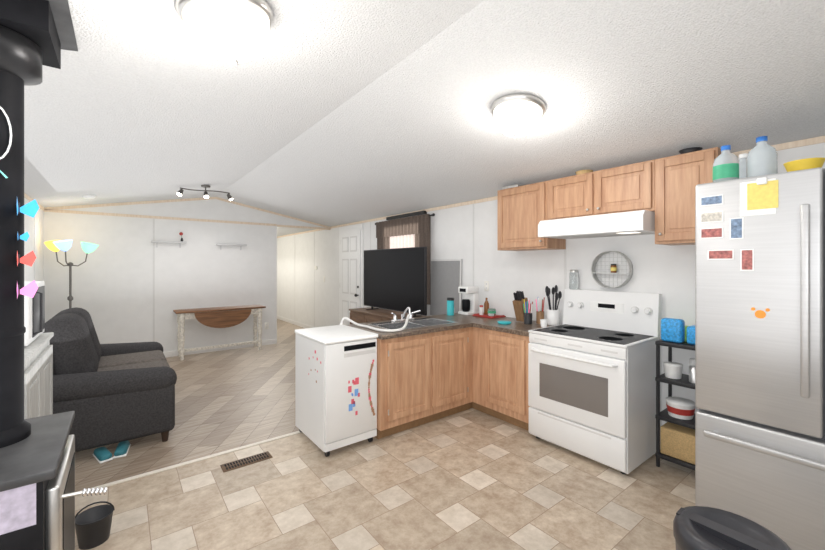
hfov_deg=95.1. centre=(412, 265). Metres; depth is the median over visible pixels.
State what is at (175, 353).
baseboard
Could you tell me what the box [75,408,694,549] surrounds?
floor
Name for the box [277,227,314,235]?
ceiling
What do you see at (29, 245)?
wall
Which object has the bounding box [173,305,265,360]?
table
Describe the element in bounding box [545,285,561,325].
utensil crock
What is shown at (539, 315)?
cup
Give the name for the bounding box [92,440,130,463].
shoes
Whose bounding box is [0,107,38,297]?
magnets
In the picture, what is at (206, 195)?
spotlights
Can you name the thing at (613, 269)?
round wall shelf
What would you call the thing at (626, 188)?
upper cabinet
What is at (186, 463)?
threshold strip
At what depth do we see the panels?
5.58 m
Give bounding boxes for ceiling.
[24,0,824,226]
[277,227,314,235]
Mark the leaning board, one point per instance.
(446, 278)
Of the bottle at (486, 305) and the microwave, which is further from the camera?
the bottle at (486, 305)
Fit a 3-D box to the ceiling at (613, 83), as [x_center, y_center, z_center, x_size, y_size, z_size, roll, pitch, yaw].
[-0.503,-1.016,2.768,4.520,0.468,9.600,0,0,-38]
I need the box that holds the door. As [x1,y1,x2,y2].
[339,223,362,324]
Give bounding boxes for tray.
[472,313,505,318]
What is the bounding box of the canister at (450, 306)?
[447,297,453,315]
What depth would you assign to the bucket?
2.02 m
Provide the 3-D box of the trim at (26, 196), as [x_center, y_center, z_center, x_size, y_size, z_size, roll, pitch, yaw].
[-2.240,-0.773,1.493,0.012,0.055,9.500,0,0,-38]
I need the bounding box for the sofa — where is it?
[43,307,176,451]
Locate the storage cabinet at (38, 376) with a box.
[24,332,53,418]
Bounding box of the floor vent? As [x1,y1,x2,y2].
[220,451,272,471]
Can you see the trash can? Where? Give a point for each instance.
(702, 528)
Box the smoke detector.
[82,195,95,198]
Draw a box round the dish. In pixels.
[497,321,511,324]
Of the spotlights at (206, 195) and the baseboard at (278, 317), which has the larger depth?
the baseboard at (278, 317)
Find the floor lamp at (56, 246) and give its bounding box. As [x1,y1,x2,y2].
[44,240,98,307]
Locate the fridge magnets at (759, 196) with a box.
[700,177,777,318]
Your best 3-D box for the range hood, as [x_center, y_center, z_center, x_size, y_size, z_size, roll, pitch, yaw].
[1.582,-0.324,3.197,0.482,0.152,0.865,0,0,-38]
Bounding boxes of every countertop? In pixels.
[347,315,470,338]
[435,313,560,334]
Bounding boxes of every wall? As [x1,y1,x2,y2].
[24,197,42,280]
[43,199,324,351]
[277,143,824,424]
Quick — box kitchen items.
[660,318,694,464]
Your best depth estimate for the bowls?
3.24 m
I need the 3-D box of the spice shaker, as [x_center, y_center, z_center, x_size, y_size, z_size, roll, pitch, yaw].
[0.789,0.515,4.318,0.048,0.111,0.048,0,0,-38]
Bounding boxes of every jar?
[488,308,495,315]
[569,270,577,288]
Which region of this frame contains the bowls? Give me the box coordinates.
[502,147,702,189]
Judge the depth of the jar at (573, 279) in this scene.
3.54 m
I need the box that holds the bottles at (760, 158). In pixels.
[713,136,824,181]
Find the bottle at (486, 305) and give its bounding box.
[484,298,488,313]
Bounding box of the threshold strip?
[77,431,301,491]
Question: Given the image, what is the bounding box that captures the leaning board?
[429,259,461,315]
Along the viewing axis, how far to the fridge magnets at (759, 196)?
2.00 m
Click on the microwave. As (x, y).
(34, 315)
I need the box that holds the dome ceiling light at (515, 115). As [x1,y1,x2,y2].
[491,93,545,137]
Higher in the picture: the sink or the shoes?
the sink
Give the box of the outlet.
[484,281,488,290]
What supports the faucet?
on the countertop at (442, 326)
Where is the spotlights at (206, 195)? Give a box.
[176,185,233,200]
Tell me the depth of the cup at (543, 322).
3.53 m
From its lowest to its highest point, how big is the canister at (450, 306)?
0.203 m
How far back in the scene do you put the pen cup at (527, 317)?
3.72 m
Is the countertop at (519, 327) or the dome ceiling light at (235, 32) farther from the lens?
the countertop at (519, 327)
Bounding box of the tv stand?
[349,307,422,323]
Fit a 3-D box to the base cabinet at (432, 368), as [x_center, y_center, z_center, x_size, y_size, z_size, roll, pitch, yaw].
[0.728,1.063,4.187,0.623,0.875,0.855,0,0,-38]
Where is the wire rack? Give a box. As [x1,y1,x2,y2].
[655,339,694,470]
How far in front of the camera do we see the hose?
3.45 m
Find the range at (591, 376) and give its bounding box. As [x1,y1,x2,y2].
[528,289,661,474]
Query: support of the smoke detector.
attached to the ceiling at (613, 83)
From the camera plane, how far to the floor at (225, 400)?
3.89 m
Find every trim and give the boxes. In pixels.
[24,193,44,211]
[34,204,565,341]
[45,197,329,343]
[330,136,824,229]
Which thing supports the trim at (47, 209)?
attached to the wall at (112, 285)
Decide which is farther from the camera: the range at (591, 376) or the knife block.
the knife block
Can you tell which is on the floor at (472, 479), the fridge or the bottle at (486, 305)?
the fridge
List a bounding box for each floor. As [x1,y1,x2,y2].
[75,319,304,491]
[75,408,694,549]
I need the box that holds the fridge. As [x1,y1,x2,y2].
[695,168,824,549]
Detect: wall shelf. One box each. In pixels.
[151,232,186,247]
[216,243,246,249]
[591,251,632,288]
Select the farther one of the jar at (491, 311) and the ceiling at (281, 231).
the ceiling at (281, 231)
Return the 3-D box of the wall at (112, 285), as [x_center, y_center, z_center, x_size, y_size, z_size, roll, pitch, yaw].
[-3.462,0.155,6.610,4.320,2.690,0.100,0,0,-38]
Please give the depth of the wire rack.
2.78 m
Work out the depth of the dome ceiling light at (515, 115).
2.40 m
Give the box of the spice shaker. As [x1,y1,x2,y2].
[479,305,482,314]
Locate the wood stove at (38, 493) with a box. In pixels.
[0,0,107,549]
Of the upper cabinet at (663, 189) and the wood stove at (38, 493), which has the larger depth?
the upper cabinet at (663, 189)
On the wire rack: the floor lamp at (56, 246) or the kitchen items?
the kitchen items
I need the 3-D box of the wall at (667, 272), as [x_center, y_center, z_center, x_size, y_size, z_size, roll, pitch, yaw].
[-0.217,0.320,6.018,0.100,2.360,14.400,0,0,-38]
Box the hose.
[340,314,409,331]
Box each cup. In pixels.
[523,299,532,323]
[536,297,544,323]
[540,319,547,326]
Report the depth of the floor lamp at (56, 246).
5.03 m
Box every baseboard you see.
[163,339,275,356]
[277,315,314,327]
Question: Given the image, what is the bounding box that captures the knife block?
[512,291,529,321]
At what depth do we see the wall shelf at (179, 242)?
6.08 m
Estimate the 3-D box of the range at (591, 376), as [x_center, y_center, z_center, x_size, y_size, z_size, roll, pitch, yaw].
[1.473,0.865,3.125,0.702,1.270,0.809,0,0,-38]
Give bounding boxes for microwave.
[24,281,44,345]
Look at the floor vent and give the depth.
2.87 m
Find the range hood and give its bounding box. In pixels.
[538,210,654,238]
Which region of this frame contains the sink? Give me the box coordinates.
[371,316,458,350]
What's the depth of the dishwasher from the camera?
3.06 m
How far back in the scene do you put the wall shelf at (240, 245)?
6.63 m
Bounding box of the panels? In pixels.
[375,211,434,304]
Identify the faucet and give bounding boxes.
[391,307,419,322]
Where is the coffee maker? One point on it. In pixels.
(470, 303)
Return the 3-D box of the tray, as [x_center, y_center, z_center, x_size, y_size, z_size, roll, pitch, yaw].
[0.869,0.573,4.292,0.235,0.022,0.300,0,0,-38]
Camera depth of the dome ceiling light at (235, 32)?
1.43 m
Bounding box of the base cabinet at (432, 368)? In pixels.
[431,327,482,411]
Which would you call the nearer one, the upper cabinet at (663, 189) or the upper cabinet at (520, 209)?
the upper cabinet at (663, 189)
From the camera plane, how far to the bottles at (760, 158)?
2.10 m
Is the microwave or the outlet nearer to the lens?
the microwave
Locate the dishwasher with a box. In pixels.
[295,325,377,456]
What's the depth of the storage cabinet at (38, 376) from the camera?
2.21 m
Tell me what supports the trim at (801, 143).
attached to the wall at (667, 272)
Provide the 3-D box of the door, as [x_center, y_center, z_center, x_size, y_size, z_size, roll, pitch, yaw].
[-1.215,0.375,7.142,0.108,2.250,0.940,0,0,-38]
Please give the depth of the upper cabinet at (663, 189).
2.66 m
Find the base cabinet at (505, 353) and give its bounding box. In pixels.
[483,327,529,430]
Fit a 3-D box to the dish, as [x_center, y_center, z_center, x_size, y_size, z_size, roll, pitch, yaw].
[0.916,0.572,3.760,0.140,0.024,0.138,0,0,-38]
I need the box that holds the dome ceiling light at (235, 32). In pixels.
[175,0,272,64]
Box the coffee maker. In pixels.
[458,286,478,315]
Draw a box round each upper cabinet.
[497,180,565,250]
[553,160,652,219]
[653,147,720,245]
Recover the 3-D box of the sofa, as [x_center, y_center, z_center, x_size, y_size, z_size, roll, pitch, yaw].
[-2.903,0.960,3.532,1.048,1.080,1.604,0,0,-38]
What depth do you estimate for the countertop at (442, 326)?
3.48 m
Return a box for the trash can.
[673,506,790,549]
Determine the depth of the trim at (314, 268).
6.02 m
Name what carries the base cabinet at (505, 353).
on the floor at (472, 479)
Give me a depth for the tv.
5.59 m
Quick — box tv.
[364,247,426,316]
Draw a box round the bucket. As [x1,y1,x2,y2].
[75,501,114,549]

